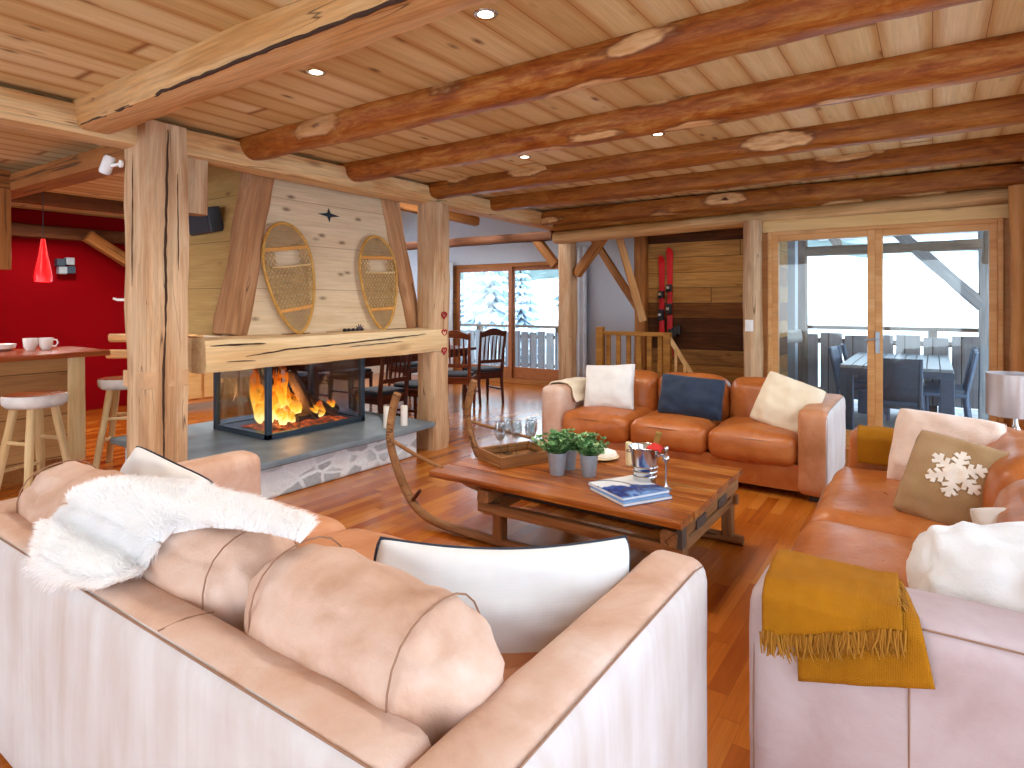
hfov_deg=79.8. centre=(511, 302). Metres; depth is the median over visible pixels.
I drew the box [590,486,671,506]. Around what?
magazine
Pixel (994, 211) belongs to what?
trim
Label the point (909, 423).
cushion
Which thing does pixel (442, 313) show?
garland
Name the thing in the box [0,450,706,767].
sofa
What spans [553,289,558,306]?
fir tree
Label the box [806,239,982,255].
beam
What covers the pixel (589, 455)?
potted plant
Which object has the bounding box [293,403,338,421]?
firewood
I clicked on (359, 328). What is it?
ornament
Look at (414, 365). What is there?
dining chair
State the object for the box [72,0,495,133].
ceiling beam
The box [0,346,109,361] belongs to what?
countertop
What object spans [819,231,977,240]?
roof
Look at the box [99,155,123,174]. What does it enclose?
spotlight
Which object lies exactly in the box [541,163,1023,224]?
ceiling beam
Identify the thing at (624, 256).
brace
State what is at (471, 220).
purlin
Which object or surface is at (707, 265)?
wall
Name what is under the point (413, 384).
dining chair
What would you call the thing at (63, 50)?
ceiling
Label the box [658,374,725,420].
cushion
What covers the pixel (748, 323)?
light switch
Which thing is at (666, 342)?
stair railing
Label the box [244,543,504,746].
cushion
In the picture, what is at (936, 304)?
outdoor backdrop
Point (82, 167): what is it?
ceiling beam
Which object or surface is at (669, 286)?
ski
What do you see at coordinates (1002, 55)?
ceiling beam
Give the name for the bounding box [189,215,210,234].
grille
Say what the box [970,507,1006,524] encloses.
bowl
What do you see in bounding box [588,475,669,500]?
magazine
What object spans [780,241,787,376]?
wall
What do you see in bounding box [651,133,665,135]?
recessed light
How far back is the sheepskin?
1.61 m
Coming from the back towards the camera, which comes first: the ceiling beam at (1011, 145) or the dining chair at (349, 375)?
the dining chair at (349, 375)
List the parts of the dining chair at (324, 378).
seat, leg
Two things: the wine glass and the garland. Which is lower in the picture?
the wine glass
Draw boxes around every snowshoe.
[261,222,315,333]
[358,235,397,329]
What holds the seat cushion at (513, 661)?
on the sofa at (234, 648)
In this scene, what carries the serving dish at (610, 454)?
on the table at (702, 493)
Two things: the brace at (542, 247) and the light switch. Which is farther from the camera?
the brace at (542, 247)
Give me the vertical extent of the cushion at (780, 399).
0.484 m
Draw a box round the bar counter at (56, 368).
[0,346,109,487]
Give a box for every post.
[0,188,11,269]
[123,120,188,462]
[417,202,449,450]
[558,243,576,379]
[634,236,648,369]
[743,220,763,376]
[798,240,807,383]
[978,231,988,420]
[1008,184,1023,429]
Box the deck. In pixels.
[854,400,977,428]
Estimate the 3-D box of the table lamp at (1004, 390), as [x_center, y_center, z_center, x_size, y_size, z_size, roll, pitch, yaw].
[3.316,0.708,4.031,0.316,0.485,0.316,0,0,35]
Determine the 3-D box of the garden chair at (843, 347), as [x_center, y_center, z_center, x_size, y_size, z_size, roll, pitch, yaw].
[4.568,0.999,7.921,0.564,0.926,0.460,0,0,28]
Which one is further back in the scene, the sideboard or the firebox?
the sideboard
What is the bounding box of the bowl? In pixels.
[0,343,15,350]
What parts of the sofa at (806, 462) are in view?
arm, arm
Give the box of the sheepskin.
[21,473,321,594]
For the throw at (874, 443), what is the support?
on the sofa at (973, 716)
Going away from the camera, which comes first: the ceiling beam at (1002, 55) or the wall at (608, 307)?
the ceiling beam at (1002, 55)
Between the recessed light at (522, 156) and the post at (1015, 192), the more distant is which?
the post at (1015, 192)
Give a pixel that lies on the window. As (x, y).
(511, 374)
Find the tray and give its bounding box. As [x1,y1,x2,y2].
[477,441,548,468]
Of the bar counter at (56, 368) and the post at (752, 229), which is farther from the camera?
the post at (752, 229)
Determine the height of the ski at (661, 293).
1.420 m
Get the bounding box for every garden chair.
[828,345,884,422]
[840,343,889,419]
[883,358,923,410]
[923,347,977,417]
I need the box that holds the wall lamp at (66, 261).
[55,257,75,273]
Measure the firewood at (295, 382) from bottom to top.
0.484 m
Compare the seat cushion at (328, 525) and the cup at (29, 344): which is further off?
the cup at (29, 344)
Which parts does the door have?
handle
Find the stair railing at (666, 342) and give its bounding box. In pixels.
[596,327,692,376]
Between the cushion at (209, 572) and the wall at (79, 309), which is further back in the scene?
the wall at (79, 309)
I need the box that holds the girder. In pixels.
[0,86,553,230]
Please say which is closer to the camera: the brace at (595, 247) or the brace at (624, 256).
the brace at (595, 247)
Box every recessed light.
[305,68,325,75]
[473,8,497,19]
[519,155,530,158]
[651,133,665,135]
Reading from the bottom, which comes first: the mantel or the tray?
the tray
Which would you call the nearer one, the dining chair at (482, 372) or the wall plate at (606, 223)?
the wall plate at (606, 223)
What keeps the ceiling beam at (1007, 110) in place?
attached to the ceiling
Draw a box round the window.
[453,261,558,385]
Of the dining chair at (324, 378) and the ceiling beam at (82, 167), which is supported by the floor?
the dining chair at (324, 378)
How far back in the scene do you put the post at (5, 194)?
5.07 m
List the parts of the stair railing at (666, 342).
newel post, rail, newel post, hand rail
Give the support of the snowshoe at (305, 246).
on the mantel
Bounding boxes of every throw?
[549,377,585,401]
[759,548,934,688]
[857,425,893,465]
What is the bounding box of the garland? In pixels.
[441,301,446,354]
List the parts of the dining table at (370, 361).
leg, leg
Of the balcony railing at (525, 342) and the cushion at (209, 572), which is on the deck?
the balcony railing at (525, 342)
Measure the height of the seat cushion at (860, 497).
0.297 m
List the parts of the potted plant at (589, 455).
zinc pot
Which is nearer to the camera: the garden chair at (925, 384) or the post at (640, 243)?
the garden chair at (925, 384)
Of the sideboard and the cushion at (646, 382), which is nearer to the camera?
the cushion at (646, 382)
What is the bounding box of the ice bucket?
[626,442,663,483]
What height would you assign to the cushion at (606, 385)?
0.424 m
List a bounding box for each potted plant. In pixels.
[531,428,578,475]
[559,428,577,469]
[568,431,609,477]
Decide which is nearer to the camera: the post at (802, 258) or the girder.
the girder
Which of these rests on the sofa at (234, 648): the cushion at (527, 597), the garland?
the cushion at (527, 597)
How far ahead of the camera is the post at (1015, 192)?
4.99 m
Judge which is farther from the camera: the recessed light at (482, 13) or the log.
the log
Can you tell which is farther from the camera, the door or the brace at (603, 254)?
the brace at (603, 254)
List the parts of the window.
sash, sash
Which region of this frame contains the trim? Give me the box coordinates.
[763,204,1008,232]
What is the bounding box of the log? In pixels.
[788,329,802,342]
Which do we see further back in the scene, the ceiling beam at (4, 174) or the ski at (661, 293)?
the ski at (661, 293)
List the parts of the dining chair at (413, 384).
leg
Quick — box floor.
[0,372,848,767]
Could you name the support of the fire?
in the firebox
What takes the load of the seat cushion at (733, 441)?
on the sofa at (806, 462)
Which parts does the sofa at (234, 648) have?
arm, frame, arm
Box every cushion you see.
[18,461,127,524]
[120,446,212,484]
[138,527,295,631]
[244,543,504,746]
[262,498,345,545]
[298,528,404,559]
[373,535,630,652]
[501,652,538,681]
[563,405,651,442]
[584,364,634,409]
[630,410,725,453]
[634,369,659,410]
[658,372,730,418]
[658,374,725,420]
[708,416,797,466]
[730,377,805,416]
[750,371,825,434]
[792,521,915,587]
[809,467,949,538]
[887,408,1006,480]
[893,430,1009,525]
[906,521,1023,612]
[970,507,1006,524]
[983,427,1023,507]
[993,479,1023,522]
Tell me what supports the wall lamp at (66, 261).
attached to the wall at (79, 309)
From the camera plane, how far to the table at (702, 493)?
3.35 m
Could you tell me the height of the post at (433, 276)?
2.360 m
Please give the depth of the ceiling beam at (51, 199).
6.51 m
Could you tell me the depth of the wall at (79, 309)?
7.86 m
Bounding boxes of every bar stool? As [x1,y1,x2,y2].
[0,390,70,489]
[92,376,127,468]
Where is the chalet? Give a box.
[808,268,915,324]
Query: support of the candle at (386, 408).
on the hearth
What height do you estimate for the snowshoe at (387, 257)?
0.871 m
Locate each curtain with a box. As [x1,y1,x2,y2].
[448,262,452,370]
[576,247,586,376]
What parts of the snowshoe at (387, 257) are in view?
toe cord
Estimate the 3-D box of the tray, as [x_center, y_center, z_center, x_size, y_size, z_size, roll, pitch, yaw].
[0.023,0.936,3.794,0.380,0.067,0.300,0,0,-30]
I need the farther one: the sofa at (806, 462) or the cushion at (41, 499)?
the sofa at (806, 462)
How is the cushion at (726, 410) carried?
on the sofa at (806, 462)
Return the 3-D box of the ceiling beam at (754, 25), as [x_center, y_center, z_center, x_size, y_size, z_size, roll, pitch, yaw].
[-0.012,-1.107,3.081,4.830,0.213,0.247,0,0,35]
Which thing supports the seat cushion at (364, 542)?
on the sofa at (234, 648)
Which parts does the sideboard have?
door, door, door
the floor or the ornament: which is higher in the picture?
the ornament
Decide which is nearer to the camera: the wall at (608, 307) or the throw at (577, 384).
the throw at (577, 384)
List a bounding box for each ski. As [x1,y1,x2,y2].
[658,255,664,331]
[666,247,672,357]
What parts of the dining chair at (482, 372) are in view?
leg, leg, seat, leg, rail, crest rail, leg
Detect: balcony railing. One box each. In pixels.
[461,323,558,369]
[808,325,978,412]
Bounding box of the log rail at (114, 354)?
[106,334,202,358]
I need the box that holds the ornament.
[342,324,363,331]
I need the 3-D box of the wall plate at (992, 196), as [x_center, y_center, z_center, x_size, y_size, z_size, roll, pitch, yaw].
[2.462,-0.874,6.487,4.611,0.158,0.210,-2,-1,34]
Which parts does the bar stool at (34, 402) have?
leg, leg, seat, seat, leg, leg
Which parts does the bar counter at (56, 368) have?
corner post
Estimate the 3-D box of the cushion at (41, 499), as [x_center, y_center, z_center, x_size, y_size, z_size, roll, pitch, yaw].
[-1.395,0.736,2.061,0.796,0.364,0.308,-2,7,34]
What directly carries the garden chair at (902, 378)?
on the deck
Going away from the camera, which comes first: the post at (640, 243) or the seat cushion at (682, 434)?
the seat cushion at (682, 434)
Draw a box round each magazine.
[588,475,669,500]
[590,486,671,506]
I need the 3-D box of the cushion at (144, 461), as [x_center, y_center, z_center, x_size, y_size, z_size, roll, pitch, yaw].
[-1.429,0.831,2.435,0.497,0.482,0.200,0,0,21]
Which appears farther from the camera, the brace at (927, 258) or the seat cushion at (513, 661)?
the brace at (927, 258)
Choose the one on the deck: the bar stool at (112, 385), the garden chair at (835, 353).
the garden chair at (835, 353)
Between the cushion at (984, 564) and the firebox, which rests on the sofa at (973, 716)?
the cushion at (984, 564)
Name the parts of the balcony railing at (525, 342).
rail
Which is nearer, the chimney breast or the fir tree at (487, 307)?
the chimney breast
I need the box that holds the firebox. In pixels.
[213,358,364,439]
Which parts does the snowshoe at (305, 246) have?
toe cord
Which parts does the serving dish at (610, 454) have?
plate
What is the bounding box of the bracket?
[188,158,207,215]
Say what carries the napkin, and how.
in the ice bucket
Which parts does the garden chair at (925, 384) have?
leg, seat, leg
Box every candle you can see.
[384,405,388,427]
[401,405,407,425]
[626,442,631,465]
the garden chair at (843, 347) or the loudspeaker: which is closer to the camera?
the loudspeaker
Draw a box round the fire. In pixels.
[242,369,348,432]
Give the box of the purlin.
[399,202,479,225]
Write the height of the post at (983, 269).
2.410 m
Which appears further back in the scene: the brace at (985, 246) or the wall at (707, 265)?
the wall at (707, 265)
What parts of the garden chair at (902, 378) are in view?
seat, leg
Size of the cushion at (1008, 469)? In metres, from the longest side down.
1.078 x 0.477 x 0.375 m
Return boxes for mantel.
[188,328,446,373]
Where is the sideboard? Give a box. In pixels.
[188,368,263,403]
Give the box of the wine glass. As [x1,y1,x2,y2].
[502,417,512,454]
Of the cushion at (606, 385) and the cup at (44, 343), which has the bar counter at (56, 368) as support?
the cup at (44, 343)
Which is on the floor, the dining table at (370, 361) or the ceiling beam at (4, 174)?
the dining table at (370, 361)
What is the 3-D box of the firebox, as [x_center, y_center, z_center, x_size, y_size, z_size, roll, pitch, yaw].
[-2.010,0.770,5.586,0.800,0.680,1.030,0,0,35]
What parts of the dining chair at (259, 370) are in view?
leg, rail, leg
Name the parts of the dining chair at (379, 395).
leg, seat, leg, rail, leg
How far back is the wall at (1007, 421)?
5.23 m
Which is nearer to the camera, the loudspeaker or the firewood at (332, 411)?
the loudspeaker
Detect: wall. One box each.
[0,207,385,409]
[388,212,797,379]
[648,228,743,384]
[762,203,1010,427]
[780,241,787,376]
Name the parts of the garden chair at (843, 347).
leg, seat, leg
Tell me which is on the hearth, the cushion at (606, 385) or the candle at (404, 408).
the candle at (404, 408)
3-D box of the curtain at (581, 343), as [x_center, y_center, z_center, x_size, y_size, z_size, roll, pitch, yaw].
[1.025,0.240,9.878,0.404,2.280,0.081,0,0,35]
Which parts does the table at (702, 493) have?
brace rod, leg, rail, leg, leg, rail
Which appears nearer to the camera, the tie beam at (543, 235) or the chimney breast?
the chimney breast
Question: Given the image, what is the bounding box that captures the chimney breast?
[188,165,417,335]
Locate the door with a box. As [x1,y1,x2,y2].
[768,218,1003,448]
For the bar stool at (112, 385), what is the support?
on the floor
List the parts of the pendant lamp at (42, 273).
lamp shade, cord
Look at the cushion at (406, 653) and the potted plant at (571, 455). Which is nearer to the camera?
the cushion at (406, 653)
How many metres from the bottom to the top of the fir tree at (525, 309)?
6.342 m
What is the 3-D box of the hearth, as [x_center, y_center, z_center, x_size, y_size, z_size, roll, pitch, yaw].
[-2.006,1.255,5.389,1.790,0.290,2.050,0,0,35]
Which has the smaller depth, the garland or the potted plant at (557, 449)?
the potted plant at (557, 449)
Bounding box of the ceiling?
[0,0,1023,218]
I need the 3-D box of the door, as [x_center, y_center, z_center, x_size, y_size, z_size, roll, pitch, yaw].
[3.424,0.338,5.771,1.890,2.125,0.168,0,0,35]
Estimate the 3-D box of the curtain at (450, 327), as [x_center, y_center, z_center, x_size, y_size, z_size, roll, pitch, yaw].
[-1.220,0.315,11.396,0.324,2.130,0.081,0,0,35]
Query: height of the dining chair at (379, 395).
1.058 m
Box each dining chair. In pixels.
[256,366,307,400]
[285,333,332,402]
[330,331,372,407]
[352,354,411,417]
[386,328,417,397]
[394,380,417,418]
[448,330,475,407]
[463,328,506,405]
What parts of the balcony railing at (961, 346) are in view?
cross rail, rail, post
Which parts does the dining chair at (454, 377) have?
rail, crest rail, seat, leg, leg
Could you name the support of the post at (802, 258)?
on the deck
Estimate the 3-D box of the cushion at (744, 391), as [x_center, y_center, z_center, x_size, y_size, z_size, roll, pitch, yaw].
[2.146,0.857,5.090,0.646,0.466,0.376,0,-8,34]
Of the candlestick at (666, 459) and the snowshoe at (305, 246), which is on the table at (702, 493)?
the candlestick at (666, 459)
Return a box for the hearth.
[110,408,434,498]
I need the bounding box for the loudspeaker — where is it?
[189,206,223,235]
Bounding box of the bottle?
[648,431,661,449]
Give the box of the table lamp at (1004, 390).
[985,371,1023,429]
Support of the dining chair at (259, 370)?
on the floor
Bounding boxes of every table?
[272,345,475,399]
[386,379,744,571]
[840,352,954,429]
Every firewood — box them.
[285,369,318,418]
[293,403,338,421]
[307,391,338,416]
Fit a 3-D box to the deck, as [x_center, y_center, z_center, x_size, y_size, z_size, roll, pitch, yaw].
[1.425,1.530,9.577,15.500,0.140,3.600,0,0,35]
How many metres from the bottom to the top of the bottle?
0.274 m
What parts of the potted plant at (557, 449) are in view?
zinc pot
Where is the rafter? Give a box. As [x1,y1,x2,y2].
[828,239,841,244]
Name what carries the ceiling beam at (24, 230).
attached to the wall at (79, 309)
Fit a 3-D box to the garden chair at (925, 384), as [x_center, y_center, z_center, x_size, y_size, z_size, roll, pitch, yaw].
[5.296,0.999,7.421,0.564,0.926,0.460,0,0,40]
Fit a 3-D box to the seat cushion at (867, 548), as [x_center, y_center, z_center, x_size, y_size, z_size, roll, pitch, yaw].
[1.419,1.064,2.063,0.968,0.302,1.075,0,0,34]
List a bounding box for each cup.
[22,338,37,350]
[38,337,57,349]
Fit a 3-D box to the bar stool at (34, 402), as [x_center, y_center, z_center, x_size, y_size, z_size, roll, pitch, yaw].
[-3.405,1.024,4.368,0.396,0.761,0.383,0,0,17]
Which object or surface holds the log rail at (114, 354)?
on the floor
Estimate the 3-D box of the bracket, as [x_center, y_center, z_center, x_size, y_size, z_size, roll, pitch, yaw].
[-2.126,-0.795,4.075,0.136,0.410,0.174,0,0,35]
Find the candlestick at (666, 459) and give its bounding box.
[662,446,671,490]
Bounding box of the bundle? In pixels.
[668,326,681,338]
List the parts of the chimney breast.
corner post, corner post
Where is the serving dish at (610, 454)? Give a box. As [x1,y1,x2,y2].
[598,448,618,460]
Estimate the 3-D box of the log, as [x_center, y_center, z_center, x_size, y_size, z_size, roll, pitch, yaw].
[3.344,0.462,7.955,0.779,0.250,0.165,0,0,11]
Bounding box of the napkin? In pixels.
[646,442,663,452]
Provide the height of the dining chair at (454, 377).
1.058 m
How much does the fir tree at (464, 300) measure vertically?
6.063 m
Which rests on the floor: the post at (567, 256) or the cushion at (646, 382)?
the post at (567, 256)
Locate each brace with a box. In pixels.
[82,231,125,267]
[532,241,557,267]
[572,240,607,276]
[591,241,633,307]
[616,238,646,321]
[893,235,984,309]
[981,230,988,263]
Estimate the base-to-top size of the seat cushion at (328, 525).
0.298 m
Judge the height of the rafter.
0.478 m
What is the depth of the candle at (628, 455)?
3.65 m
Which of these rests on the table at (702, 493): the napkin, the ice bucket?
the ice bucket
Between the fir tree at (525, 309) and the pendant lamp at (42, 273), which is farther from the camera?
the fir tree at (525, 309)
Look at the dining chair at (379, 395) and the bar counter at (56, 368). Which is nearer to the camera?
the bar counter at (56, 368)
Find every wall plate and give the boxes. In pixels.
[552,187,1007,243]
[553,187,1001,231]
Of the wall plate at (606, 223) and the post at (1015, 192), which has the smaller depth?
the post at (1015, 192)
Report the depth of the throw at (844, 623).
1.52 m
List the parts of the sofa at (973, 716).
arm, arm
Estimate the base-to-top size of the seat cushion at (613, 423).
0.302 m
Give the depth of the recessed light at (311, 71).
3.03 m
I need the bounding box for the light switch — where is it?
[745,320,752,331]
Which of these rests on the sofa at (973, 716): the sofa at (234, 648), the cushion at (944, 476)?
the cushion at (944, 476)
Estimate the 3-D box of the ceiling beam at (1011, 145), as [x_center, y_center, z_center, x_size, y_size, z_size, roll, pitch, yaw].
[1.631,-1.097,5.472,4.830,0.200,0.221,0,0,35]
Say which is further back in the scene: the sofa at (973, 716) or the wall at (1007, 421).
the wall at (1007, 421)
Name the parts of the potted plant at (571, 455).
zinc pot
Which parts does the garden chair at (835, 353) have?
leg, backrest, leg, seat, leg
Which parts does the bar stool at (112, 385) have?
leg, seat, seat, leg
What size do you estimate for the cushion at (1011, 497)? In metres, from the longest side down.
1.078 x 0.468 x 0.385 m
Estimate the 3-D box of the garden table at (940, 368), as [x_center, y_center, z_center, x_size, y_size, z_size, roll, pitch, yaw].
[4.505,1.060,7.120,1.000,0.800,2.000,0,0,35]
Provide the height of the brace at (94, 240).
0.757 m
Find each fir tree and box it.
[461,271,507,330]
[461,272,477,322]
[497,270,540,358]
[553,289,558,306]
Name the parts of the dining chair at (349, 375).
leg, seat, leg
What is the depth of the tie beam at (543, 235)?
8.50 m
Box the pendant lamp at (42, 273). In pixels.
[34,192,52,281]
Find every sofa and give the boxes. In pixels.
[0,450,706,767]
[542,369,845,501]
[749,427,1023,767]
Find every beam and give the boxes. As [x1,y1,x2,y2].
[0,169,9,188]
[9,146,124,198]
[11,192,123,213]
[11,222,124,243]
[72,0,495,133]
[234,0,981,160]
[337,31,1023,181]
[406,231,553,249]
[423,94,1023,198]
[483,133,1023,210]
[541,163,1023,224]
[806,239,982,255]
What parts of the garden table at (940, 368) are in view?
leg, leg, frame, leg, leg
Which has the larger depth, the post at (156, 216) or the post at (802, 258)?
the post at (802, 258)
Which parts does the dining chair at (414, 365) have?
seat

